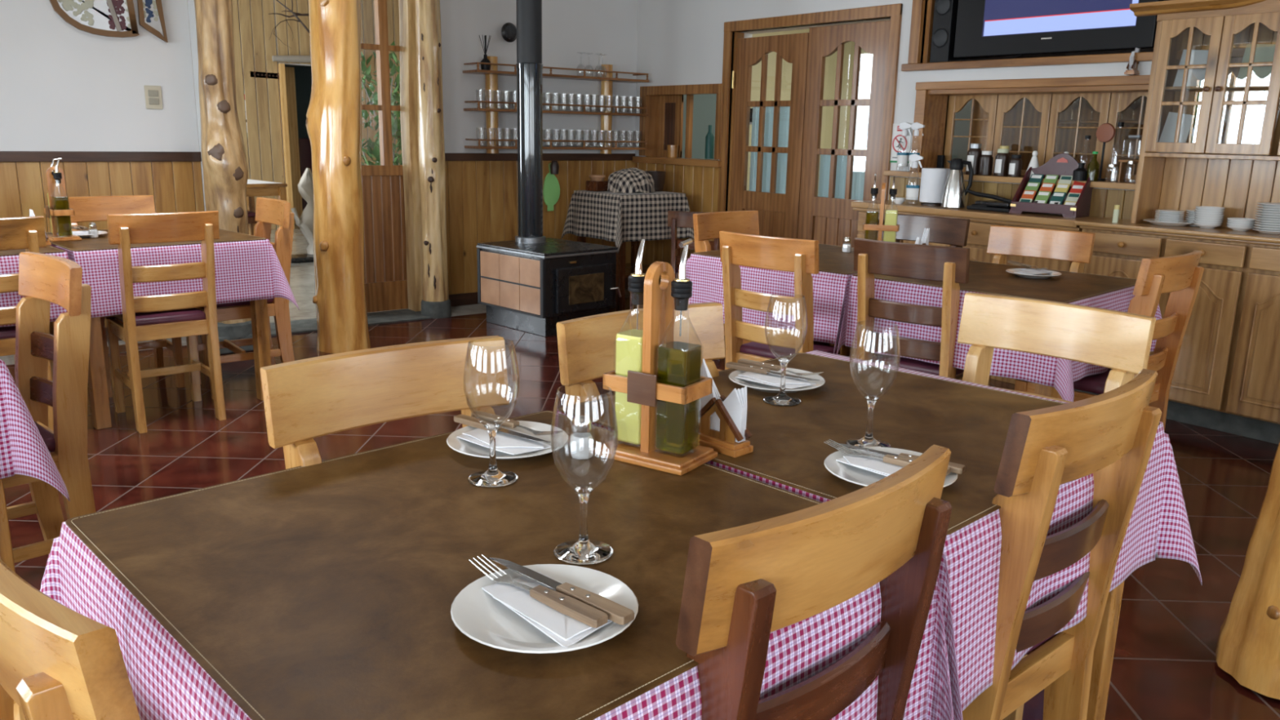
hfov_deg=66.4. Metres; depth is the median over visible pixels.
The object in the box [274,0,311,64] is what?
trim
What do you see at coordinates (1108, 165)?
jar
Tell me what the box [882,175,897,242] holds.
cruet bottle
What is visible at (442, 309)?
footing
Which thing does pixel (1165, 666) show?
floor
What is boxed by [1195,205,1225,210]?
soup bowl
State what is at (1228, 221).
bowl
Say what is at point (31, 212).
paper napkin
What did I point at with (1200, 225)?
soup bowl
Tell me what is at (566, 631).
paper napkin
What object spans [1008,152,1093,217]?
box
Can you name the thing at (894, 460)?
fork
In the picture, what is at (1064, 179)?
packet
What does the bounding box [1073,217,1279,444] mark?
base cabinet
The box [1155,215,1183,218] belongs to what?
plate
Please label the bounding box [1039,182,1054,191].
packet
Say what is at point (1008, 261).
steak knife
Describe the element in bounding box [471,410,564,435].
fork
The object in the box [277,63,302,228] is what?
trim
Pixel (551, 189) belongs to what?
glove
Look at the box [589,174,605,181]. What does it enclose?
clay bowl
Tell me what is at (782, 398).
wine glass
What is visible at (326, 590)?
table top
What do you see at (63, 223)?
cruet bottle
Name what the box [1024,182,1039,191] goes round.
packet
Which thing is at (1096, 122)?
shelf
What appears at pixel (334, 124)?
log post
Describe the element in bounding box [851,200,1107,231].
countertop
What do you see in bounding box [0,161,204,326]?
wood paneling
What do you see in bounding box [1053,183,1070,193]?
packet
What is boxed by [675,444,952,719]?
dining chair
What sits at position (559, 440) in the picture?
plate
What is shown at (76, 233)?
paper napkin
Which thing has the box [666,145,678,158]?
cup
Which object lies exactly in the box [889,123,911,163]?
notice sign
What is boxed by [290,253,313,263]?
tray
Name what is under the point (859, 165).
curtain
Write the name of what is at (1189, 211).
plate
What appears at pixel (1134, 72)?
stand
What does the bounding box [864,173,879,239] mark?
cruet bottle
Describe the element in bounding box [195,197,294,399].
dining chair
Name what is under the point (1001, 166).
jar
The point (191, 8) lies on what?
trim
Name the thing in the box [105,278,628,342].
baseboard
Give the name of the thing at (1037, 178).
packet
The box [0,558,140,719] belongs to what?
dining chair
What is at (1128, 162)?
jar
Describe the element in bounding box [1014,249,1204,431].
dining chair
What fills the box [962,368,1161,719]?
dining chair
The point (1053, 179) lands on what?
packet
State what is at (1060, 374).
tablecloth
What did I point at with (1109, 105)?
display cabinet
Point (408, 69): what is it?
trim
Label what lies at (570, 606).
fork
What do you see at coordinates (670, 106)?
shutter
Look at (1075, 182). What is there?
packet
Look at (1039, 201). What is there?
packet
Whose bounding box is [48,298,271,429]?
dining table
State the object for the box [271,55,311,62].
trim
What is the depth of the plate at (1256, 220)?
4.29 m
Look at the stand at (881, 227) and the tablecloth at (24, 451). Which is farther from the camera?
the stand at (881, 227)
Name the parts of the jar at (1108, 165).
lid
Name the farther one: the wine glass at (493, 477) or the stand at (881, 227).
the stand at (881, 227)
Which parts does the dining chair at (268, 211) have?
leg, leg, seat frame, seat, post, rail, post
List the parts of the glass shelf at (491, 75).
gallery rail, gallery rail, gallery rail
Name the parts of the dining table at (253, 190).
leg, leg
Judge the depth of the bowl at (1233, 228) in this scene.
4.41 m
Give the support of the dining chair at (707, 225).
on the floor
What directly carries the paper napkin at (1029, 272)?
on the plate at (1048, 275)
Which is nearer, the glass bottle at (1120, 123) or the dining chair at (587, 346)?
the dining chair at (587, 346)
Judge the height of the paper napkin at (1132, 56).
0.089 m
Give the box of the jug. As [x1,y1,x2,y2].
[941,157,973,208]
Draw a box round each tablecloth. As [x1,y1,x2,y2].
[0,251,68,327]
[0,359,70,501]
[40,521,954,719]
[48,239,299,317]
[557,350,1201,719]
[685,253,856,353]
[836,275,1161,401]
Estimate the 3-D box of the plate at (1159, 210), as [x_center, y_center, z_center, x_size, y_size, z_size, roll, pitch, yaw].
[2.528,-0.708,4.660,0.124,0.011,0.124,-9,17,-37]
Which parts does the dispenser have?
lid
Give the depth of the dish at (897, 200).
5.77 m
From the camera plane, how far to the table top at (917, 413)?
1.81 m
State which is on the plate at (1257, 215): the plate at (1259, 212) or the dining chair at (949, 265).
the plate at (1259, 212)
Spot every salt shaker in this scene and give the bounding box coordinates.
[88,222,98,238]
[570,414,593,459]
[842,236,850,253]
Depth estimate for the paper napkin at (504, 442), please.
1.60 m
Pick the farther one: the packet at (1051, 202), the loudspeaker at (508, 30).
the loudspeaker at (508, 30)
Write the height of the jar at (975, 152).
0.175 m
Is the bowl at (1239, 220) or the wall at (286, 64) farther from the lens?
the wall at (286, 64)
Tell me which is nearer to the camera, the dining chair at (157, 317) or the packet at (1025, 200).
the dining chair at (157, 317)
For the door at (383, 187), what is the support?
in the wall at (64, 86)
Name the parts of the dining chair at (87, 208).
post, leg, rail, post, leg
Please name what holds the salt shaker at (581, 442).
on the table top at (326, 590)
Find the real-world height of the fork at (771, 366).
0.013 m
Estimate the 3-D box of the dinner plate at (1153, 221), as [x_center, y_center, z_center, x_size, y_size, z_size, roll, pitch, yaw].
[2.530,-0.655,4.670,0.230,0.019,0.230,-9,17,-37]
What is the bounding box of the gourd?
[550,160,559,173]
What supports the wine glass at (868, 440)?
on the table top at (917, 413)
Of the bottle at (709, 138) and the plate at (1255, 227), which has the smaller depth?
the plate at (1255, 227)
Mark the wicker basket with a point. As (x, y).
(659, 177)
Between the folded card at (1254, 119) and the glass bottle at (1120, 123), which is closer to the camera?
the folded card at (1254, 119)
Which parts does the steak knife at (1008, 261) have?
handle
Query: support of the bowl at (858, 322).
on the wine glass at (868, 440)
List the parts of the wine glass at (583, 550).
stem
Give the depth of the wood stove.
6.40 m
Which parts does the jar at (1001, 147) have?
lid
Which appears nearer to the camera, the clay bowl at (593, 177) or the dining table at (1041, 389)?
the dining table at (1041, 389)
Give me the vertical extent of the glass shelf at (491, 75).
0.685 m
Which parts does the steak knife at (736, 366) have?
handle, blade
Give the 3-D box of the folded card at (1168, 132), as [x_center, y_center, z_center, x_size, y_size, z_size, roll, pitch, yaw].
[2.520,-1.064,4.602,0.034,0.204,0.145,-9,17,-37]
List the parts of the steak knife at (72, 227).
handle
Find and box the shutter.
[657,94,693,158]
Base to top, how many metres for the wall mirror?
0.432 m
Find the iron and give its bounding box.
[966,189,1012,213]
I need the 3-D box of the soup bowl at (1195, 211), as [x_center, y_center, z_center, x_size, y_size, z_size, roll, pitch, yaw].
[2.644,-0.678,4.541,0.124,0.022,0.124,-9,17,-37]
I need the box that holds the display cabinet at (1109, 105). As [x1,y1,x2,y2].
[942,92,1147,181]
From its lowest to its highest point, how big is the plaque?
0.085 m
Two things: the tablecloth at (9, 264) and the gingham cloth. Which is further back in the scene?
the gingham cloth
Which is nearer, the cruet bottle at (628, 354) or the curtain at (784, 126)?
the cruet bottle at (628, 354)
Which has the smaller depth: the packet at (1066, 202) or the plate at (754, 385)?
the plate at (754, 385)
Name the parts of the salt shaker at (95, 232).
lid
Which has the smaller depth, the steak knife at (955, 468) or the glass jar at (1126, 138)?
the steak knife at (955, 468)
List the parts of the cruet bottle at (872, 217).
bottle glass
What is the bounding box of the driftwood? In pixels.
[290,168,313,254]
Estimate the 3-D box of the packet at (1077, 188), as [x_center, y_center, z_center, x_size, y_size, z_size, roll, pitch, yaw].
[2.276,-0.887,5.086,0.043,0.051,0.066,-11,18,-43]
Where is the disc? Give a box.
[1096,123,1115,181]
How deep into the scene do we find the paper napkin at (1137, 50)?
4.83 m
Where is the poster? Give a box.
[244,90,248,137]
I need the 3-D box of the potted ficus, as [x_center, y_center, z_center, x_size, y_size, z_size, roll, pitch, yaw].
[-2.010,-1.537,7.770,0.947,1.962,0.899,-3,14,-17]
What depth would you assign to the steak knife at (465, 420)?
1.67 m
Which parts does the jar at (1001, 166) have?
lid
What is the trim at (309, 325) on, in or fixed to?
attached to the wall at (64, 86)
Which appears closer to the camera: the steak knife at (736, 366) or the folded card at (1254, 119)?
the steak knife at (736, 366)
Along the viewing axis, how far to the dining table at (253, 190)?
8.87 m
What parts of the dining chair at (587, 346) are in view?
post, post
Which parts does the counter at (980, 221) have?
drawer, door, door, knob, door, drawer, door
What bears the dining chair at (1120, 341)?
on the floor
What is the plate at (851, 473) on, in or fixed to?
on the table top at (917, 413)
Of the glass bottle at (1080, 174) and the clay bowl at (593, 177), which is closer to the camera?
the glass bottle at (1080, 174)
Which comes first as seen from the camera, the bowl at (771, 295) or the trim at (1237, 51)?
the bowl at (771, 295)
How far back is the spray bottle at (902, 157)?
5.93 m
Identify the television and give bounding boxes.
[953,0,1164,57]
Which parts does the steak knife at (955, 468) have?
blade, handle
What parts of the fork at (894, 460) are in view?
handle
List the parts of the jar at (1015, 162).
lid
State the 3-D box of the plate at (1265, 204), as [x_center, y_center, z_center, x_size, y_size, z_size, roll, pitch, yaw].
[2.806,-0.681,4.304,0.156,0.015,0.156,-9,17,-37]
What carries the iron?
on the counter at (980, 221)
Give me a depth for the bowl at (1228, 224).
4.40 m
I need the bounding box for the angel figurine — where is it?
[1025,150,1039,177]
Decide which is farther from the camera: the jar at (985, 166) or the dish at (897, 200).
the dish at (897, 200)
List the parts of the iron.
plate, handle, plate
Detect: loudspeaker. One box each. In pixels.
[501,22,516,42]
[929,0,965,62]
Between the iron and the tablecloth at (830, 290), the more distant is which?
the iron
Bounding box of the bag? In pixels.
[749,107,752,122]
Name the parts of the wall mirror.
mirror panel, bark frame, bark frame, mirror panel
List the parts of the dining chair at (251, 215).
seat, seat frame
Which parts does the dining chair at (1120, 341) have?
post, leg, rail, post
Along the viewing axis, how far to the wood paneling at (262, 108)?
11.89 m
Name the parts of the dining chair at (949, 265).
post, rail, seat, post, seat frame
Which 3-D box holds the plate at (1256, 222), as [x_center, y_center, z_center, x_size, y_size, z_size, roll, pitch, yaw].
[2.806,-0.599,4.324,0.156,0.015,0.156,-9,17,-37]
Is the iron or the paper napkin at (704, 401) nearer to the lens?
the paper napkin at (704, 401)
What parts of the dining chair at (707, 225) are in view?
post, rail, post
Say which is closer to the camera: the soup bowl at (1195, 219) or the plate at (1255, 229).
the plate at (1255, 229)
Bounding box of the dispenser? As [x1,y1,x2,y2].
[1117,134,1142,182]
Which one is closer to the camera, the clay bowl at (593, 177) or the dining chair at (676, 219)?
the dining chair at (676, 219)
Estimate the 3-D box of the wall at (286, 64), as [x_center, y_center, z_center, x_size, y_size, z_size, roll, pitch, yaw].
[-4.997,-3.126,11.814,9.600,3.100,0.200,-9,17,-37]
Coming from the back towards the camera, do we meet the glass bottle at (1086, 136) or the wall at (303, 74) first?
the wall at (303, 74)
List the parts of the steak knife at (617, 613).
blade, handle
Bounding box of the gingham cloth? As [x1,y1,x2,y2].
[560,190,694,254]
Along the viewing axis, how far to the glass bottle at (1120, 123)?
5.01 m
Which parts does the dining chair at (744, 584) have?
post, post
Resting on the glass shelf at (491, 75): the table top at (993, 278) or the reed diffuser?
the reed diffuser
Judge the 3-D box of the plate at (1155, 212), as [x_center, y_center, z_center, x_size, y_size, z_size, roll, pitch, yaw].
[2.527,-0.695,4.663,0.124,0.011,0.124,-9,17,-37]
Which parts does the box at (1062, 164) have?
panel, panel, panel, panel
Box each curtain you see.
[749,106,790,193]
[817,154,866,199]
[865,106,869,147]
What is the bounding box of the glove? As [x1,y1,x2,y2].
[542,163,559,211]
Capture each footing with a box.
[217,320,253,355]
[421,299,451,318]
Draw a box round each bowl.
[462,338,519,426]
[550,386,617,488]
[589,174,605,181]
[764,294,807,359]
[849,321,900,395]
[1192,222,1222,228]
[1193,219,1223,224]
[1194,210,1224,214]
[1194,213,1224,217]
[1194,215,1223,219]
[1194,217,1224,222]
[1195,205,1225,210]
[1195,208,1225,213]
[1226,217,1255,222]
[1226,219,1254,224]
[1226,222,1254,226]
[1226,224,1254,231]
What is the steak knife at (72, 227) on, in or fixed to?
on the paper napkin at (76, 233)
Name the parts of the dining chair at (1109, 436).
post, seat frame, seat rail, seat, rail, post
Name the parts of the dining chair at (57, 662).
post, post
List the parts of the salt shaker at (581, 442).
lid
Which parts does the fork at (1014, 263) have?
handle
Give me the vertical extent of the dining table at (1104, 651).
0.768 m
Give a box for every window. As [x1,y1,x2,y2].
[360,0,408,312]
[632,83,723,167]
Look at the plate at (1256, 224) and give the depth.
4.29 m
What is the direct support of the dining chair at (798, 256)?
on the floor
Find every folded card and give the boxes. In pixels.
[1156,111,1195,153]
[1173,48,1208,86]
[1191,125,1224,154]
[1221,108,1279,155]
[1235,44,1275,84]
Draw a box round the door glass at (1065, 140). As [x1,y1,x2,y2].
[970,96,1146,181]
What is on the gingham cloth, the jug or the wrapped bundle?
the wrapped bundle
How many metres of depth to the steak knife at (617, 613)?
1.06 m
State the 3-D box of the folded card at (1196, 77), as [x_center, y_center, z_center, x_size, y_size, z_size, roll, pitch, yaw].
[2.557,-1.343,4.510,0.031,0.181,0.154,-9,17,-37]
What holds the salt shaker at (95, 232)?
on the table top at (101, 242)
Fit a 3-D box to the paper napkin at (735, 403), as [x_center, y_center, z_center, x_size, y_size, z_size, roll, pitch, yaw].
[0.152,0.085,1.622,0.016,0.094,0.058,-11,18,-43]
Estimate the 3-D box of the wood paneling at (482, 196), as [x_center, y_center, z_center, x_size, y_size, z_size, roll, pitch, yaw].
[-0.806,-1.010,7.600,1.928,1.060,0.014,-9,17,-37]
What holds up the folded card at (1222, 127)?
in the upper cabinet at (1169, 180)
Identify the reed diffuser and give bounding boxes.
[479,35,490,70]
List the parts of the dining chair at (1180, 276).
leg, seat frame, seat, post, seat rail, rail, post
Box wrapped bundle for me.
[607,167,654,193]
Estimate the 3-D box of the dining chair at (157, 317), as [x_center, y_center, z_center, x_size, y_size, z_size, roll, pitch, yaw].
[-2.105,-0.198,4.306,0.425,0.925,0.455,-10,17,-39]
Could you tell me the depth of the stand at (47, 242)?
4.14 m
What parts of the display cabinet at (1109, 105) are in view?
door, door, door, door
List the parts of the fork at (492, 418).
handle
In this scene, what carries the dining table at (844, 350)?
on the floor
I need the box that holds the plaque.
[250,71,279,79]
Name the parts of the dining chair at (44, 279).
seat frame, post, seat rail, seat, rail, post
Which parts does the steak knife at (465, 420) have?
handle, blade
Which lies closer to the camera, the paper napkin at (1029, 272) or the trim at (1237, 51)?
the paper napkin at (1029, 272)
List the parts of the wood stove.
tile frame, plate, fire door, fire glass, handle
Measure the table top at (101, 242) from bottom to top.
0.003 m
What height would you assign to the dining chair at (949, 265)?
0.925 m
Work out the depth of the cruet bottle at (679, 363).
1.53 m
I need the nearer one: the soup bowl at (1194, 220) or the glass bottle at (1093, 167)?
the soup bowl at (1194, 220)
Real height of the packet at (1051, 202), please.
0.051 m
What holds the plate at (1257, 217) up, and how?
on the plate at (1256, 220)
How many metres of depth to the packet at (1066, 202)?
5.06 m
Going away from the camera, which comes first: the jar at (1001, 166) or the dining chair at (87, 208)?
the dining chair at (87, 208)
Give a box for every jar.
[965,143,982,174]
[977,151,993,175]
[993,148,1009,176]
[1000,146,1010,160]
[1008,154,1022,177]
[1104,164,1119,182]
[1122,137,1138,159]
[1124,160,1137,177]
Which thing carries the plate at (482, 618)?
on the table top at (326, 590)
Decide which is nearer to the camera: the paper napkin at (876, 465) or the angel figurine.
the paper napkin at (876, 465)
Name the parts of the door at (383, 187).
panel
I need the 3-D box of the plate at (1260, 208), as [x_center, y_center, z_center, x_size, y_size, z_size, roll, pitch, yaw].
[2.806,-0.661,4.310,0.156,0.015,0.156,-9,17,-37]
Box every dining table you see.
[0,478,15,572]
[13,321,54,362]
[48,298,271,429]
[246,179,287,235]
[829,342,849,356]
[853,347,1058,398]
[1086,581,1124,719]
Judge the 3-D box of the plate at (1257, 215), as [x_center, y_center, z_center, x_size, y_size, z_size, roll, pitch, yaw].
[2.806,-0.630,4.318,0.156,0.015,0.156,-9,17,-37]
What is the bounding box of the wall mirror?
[48,0,168,42]
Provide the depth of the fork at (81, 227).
4.59 m
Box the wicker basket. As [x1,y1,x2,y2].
[644,170,666,191]
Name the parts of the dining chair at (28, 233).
seat, seat rail, rail, post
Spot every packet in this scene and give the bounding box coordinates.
[1019,198,1032,202]
[1021,190,1036,199]
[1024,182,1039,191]
[1028,173,1044,183]
[1034,199,1047,203]
[1035,191,1051,200]
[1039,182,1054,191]
[1043,174,1058,184]
[1048,200,1062,204]
[1050,191,1066,201]
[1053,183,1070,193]
[1057,175,1072,185]
[1063,200,1076,205]
[1065,192,1080,201]
[1069,184,1084,193]
[1073,180,1085,184]
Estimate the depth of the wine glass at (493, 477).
1.47 m
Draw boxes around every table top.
[0,245,65,255]
[45,228,266,251]
[65,410,821,719]
[556,352,1159,534]
[691,243,857,274]
[853,260,1136,303]
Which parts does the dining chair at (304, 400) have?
post, post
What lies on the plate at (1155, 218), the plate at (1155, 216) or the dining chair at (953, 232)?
the plate at (1155, 216)
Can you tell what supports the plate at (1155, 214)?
on the plate at (1155, 215)
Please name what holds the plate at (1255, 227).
on the plate at (1255, 229)
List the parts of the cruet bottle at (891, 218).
bottle glass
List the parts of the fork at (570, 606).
handle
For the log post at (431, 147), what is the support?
on the footing at (442, 309)
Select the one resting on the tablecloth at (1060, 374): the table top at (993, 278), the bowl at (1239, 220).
the table top at (993, 278)
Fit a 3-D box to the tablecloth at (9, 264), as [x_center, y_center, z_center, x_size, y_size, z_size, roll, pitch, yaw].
[-2.937,-0.278,3.984,0.906,0.344,0.982,-11,18,-43]
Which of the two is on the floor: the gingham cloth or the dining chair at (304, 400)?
the dining chair at (304, 400)
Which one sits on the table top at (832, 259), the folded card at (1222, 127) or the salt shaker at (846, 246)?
the salt shaker at (846, 246)
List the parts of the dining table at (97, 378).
leg, leg, leg, leg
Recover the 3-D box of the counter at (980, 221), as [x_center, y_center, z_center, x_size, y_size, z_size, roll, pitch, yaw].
[1.844,-0.408,5.592,0.327,0.905,1.440,-9,17,-37]
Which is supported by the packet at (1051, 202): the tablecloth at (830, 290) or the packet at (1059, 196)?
the packet at (1059, 196)
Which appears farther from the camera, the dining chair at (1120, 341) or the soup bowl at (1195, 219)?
the soup bowl at (1195, 219)
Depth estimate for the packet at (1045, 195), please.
5.18 m
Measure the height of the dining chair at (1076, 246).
0.925 m
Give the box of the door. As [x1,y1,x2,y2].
[717,3,902,249]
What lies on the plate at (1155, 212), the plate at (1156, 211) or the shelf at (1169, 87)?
the plate at (1156, 211)
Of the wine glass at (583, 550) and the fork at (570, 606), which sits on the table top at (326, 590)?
the wine glass at (583, 550)
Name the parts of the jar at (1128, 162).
lid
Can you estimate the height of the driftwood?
0.915 m
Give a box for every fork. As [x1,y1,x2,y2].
[75,225,95,230]
[469,554,608,627]
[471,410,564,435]
[737,358,822,376]
[823,439,951,475]
[1013,262,1047,269]
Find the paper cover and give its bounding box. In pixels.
[246,179,282,184]
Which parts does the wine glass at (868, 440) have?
stem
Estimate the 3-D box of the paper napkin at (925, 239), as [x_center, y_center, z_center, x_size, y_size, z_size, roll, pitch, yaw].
[1.194,-0.490,4.104,0.016,0.126,0.054,12,17,38]
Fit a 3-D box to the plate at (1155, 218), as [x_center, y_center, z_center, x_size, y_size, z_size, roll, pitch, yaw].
[2.528,-0.668,4.670,0.124,0.011,0.124,-9,17,-37]
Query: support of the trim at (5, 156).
attached to the wall at (64, 86)
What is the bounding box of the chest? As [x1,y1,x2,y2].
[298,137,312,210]
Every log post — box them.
[194,0,251,324]
[306,0,370,353]
[414,0,448,302]
[1215,441,1279,699]
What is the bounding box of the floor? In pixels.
[0,227,1279,719]
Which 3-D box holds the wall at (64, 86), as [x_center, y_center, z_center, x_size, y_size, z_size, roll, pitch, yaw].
[-1.745,-1.881,6.763,10.900,3.100,0.200,-9,17,-37]
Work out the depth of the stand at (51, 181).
4.29 m
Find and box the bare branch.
[269,0,311,97]
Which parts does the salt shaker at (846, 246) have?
lid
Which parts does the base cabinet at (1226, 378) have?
door, knob, drawer, door, drawer, door, drawer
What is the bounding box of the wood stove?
[475,0,621,337]
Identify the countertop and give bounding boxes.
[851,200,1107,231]
[1075,217,1279,246]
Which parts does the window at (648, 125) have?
sill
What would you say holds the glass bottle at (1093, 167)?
on the shelf at (1108, 184)
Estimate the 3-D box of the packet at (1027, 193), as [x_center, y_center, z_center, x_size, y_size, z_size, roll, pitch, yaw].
[2.083,-0.883,5.239,0.043,0.051,0.066,-11,18,-43]
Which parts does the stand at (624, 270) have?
leg, leg, leg, leg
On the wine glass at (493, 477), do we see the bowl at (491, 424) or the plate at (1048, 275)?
the bowl at (491, 424)
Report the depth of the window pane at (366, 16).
12.74 m
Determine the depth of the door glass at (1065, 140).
5.68 m
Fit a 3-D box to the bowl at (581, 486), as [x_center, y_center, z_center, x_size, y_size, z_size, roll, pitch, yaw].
[-0.068,0.098,1.196,0.082,0.128,0.082,-9,17,-37]
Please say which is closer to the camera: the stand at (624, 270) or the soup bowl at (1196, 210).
the soup bowl at (1196, 210)
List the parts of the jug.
lid, handle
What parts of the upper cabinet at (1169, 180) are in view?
door, cornice, knob, knob, door, door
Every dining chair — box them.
[0,215,53,431]
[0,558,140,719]
[2,251,95,563]
[67,195,185,397]
[105,210,226,433]
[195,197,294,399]
[247,210,258,234]
[260,335,509,469]
[555,302,724,405]
[667,210,719,278]
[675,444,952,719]
[693,210,759,371]
[719,231,853,369]
[853,237,969,380]
[875,213,969,355]
[957,292,1155,719]
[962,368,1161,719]
[986,225,1095,386]
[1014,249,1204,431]
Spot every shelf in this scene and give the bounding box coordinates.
[462,56,648,153]
[1058,120,1144,124]
[1164,84,1269,91]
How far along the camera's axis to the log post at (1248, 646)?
2.34 m
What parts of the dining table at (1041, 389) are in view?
leg, leg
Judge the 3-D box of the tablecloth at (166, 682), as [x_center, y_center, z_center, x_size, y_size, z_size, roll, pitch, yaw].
[-0.225,0.402,1.304,0.912,0.344,0.984,-11,18,-43]
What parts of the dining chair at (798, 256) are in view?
post, seat rail, rail, seat, post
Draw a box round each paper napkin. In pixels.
[29,208,35,216]
[71,231,88,235]
[456,426,551,454]
[481,571,612,647]
[699,358,723,430]
[716,386,746,442]
[734,371,816,388]
[835,451,903,476]
[915,236,922,244]
[920,227,929,244]
[1013,269,1053,275]
[1128,51,1135,70]
[1134,47,1140,67]
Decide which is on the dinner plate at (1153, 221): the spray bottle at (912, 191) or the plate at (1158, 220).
the plate at (1158, 220)
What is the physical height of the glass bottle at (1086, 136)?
0.230 m
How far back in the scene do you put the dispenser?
5.03 m
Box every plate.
[71,231,107,237]
[446,420,568,459]
[450,564,638,653]
[728,367,825,393]
[824,446,957,487]
[1005,268,1061,278]
[1142,218,1193,226]
[1154,219,1183,222]
[1155,208,1184,213]
[1155,210,1184,213]
[1155,212,1184,215]
[1155,213,1183,217]
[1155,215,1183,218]
[1155,216,1183,220]
[1155,217,1183,221]
[1185,209,1195,213]
[1252,228,1279,234]
[1253,223,1279,229]
[1253,226,1279,231]
[1254,213,1279,219]
[1254,216,1279,222]
[1254,218,1279,224]
[1254,221,1279,226]
[1255,207,1279,212]
[1255,209,1279,214]
[1255,211,1279,217]
[1256,204,1279,209]
[1257,202,1279,207]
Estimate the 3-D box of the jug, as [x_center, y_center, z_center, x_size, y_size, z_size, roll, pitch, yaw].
[1.778,-0.997,5.503,0.132,0.278,0.141,-6,15,-27]
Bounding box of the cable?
[948,53,1022,61]
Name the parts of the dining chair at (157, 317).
leg, seat frame, post, seat, rail, seat rail, leg, post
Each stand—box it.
[43,166,81,241]
[45,233,51,245]
[577,235,680,311]
[593,261,717,475]
[697,395,753,457]
[862,182,899,240]
[1124,59,1139,75]
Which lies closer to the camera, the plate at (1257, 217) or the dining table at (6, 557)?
the dining table at (6, 557)
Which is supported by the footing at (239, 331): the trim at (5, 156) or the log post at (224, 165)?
the log post at (224, 165)
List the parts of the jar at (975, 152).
lid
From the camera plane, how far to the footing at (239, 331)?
5.62 m
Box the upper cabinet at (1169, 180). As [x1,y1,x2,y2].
[1129,0,1279,228]
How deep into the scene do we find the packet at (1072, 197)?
5.07 m
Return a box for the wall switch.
[143,84,162,109]
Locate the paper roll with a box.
[919,168,950,206]
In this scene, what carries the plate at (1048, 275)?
on the table top at (993, 278)
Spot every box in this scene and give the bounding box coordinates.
[586,180,608,191]
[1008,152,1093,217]
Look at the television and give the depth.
5.16 m
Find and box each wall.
[0,0,873,231]
[186,0,398,229]
[284,65,311,137]
[635,0,1277,211]
[965,0,1169,59]
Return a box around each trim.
[0,151,635,161]
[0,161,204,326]
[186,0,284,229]
[187,0,206,211]
[270,308,432,336]
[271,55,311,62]
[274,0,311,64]
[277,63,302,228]
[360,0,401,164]
[398,0,422,311]
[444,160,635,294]
[635,162,719,285]
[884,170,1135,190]
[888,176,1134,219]
[901,47,1245,71]
[907,0,934,63]
[909,75,1150,172]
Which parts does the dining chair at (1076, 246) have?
post, rail, post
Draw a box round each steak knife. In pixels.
[71,226,88,231]
[453,413,551,443]
[487,557,634,625]
[725,361,819,380]
[828,442,965,474]
[1007,260,1037,269]
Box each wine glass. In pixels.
[462,338,519,487]
[550,386,617,564]
[763,294,807,405]
[845,321,900,447]
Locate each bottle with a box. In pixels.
[46,158,55,235]
[52,157,71,237]
[613,239,645,444]
[653,238,703,457]
[704,124,714,159]
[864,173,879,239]
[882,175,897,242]
[896,122,911,171]
[905,153,923,204]
[907,122,924,172]
[1071,163,1087,181]
[1078,135,1092,162]
[1086,151,1099,181]
[1107,121,1124,176]
[1111,204,1119,222]
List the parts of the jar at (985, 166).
lid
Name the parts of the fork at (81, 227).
handle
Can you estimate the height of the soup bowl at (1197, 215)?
0.022 m
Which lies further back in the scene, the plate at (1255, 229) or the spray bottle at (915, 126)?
the spray bottle at (915, 126)
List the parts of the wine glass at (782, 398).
stem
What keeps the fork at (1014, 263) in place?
on the paper napkin at (1029, 272)
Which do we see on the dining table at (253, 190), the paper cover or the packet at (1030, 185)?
the paper cover
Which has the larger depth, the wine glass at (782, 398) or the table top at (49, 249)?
the table top at (49, 249)
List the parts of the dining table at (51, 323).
leg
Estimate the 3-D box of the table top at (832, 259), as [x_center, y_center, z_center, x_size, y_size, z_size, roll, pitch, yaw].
[0.798,-0.460,4.318,0.810,0.003,0.815,-12,18,-44]
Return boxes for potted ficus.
[360,40,402,164]
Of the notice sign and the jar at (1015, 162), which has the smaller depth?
the jar at (1015, 162)
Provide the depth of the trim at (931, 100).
5.56 m
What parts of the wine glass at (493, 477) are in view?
stem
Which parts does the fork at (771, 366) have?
handle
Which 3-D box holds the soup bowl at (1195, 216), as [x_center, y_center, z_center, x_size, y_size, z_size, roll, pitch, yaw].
[2.646,-0.657,4.546,0.124,0.022,0.124,-9,17,-37]
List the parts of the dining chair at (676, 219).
post, rail, post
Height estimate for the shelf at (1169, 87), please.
0.012 m
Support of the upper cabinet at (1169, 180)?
attached to the wall at (680, 42)
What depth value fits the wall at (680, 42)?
7.07 m
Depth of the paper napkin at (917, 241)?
4.05 m
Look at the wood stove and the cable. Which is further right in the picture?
the cable
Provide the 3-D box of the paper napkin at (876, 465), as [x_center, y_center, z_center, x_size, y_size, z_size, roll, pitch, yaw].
[0.388,0.167,1.522,0.162,0.007,0.102,11,16,36]
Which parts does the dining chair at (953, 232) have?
rail, post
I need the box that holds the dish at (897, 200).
[893,197,905,204]
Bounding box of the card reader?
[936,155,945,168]

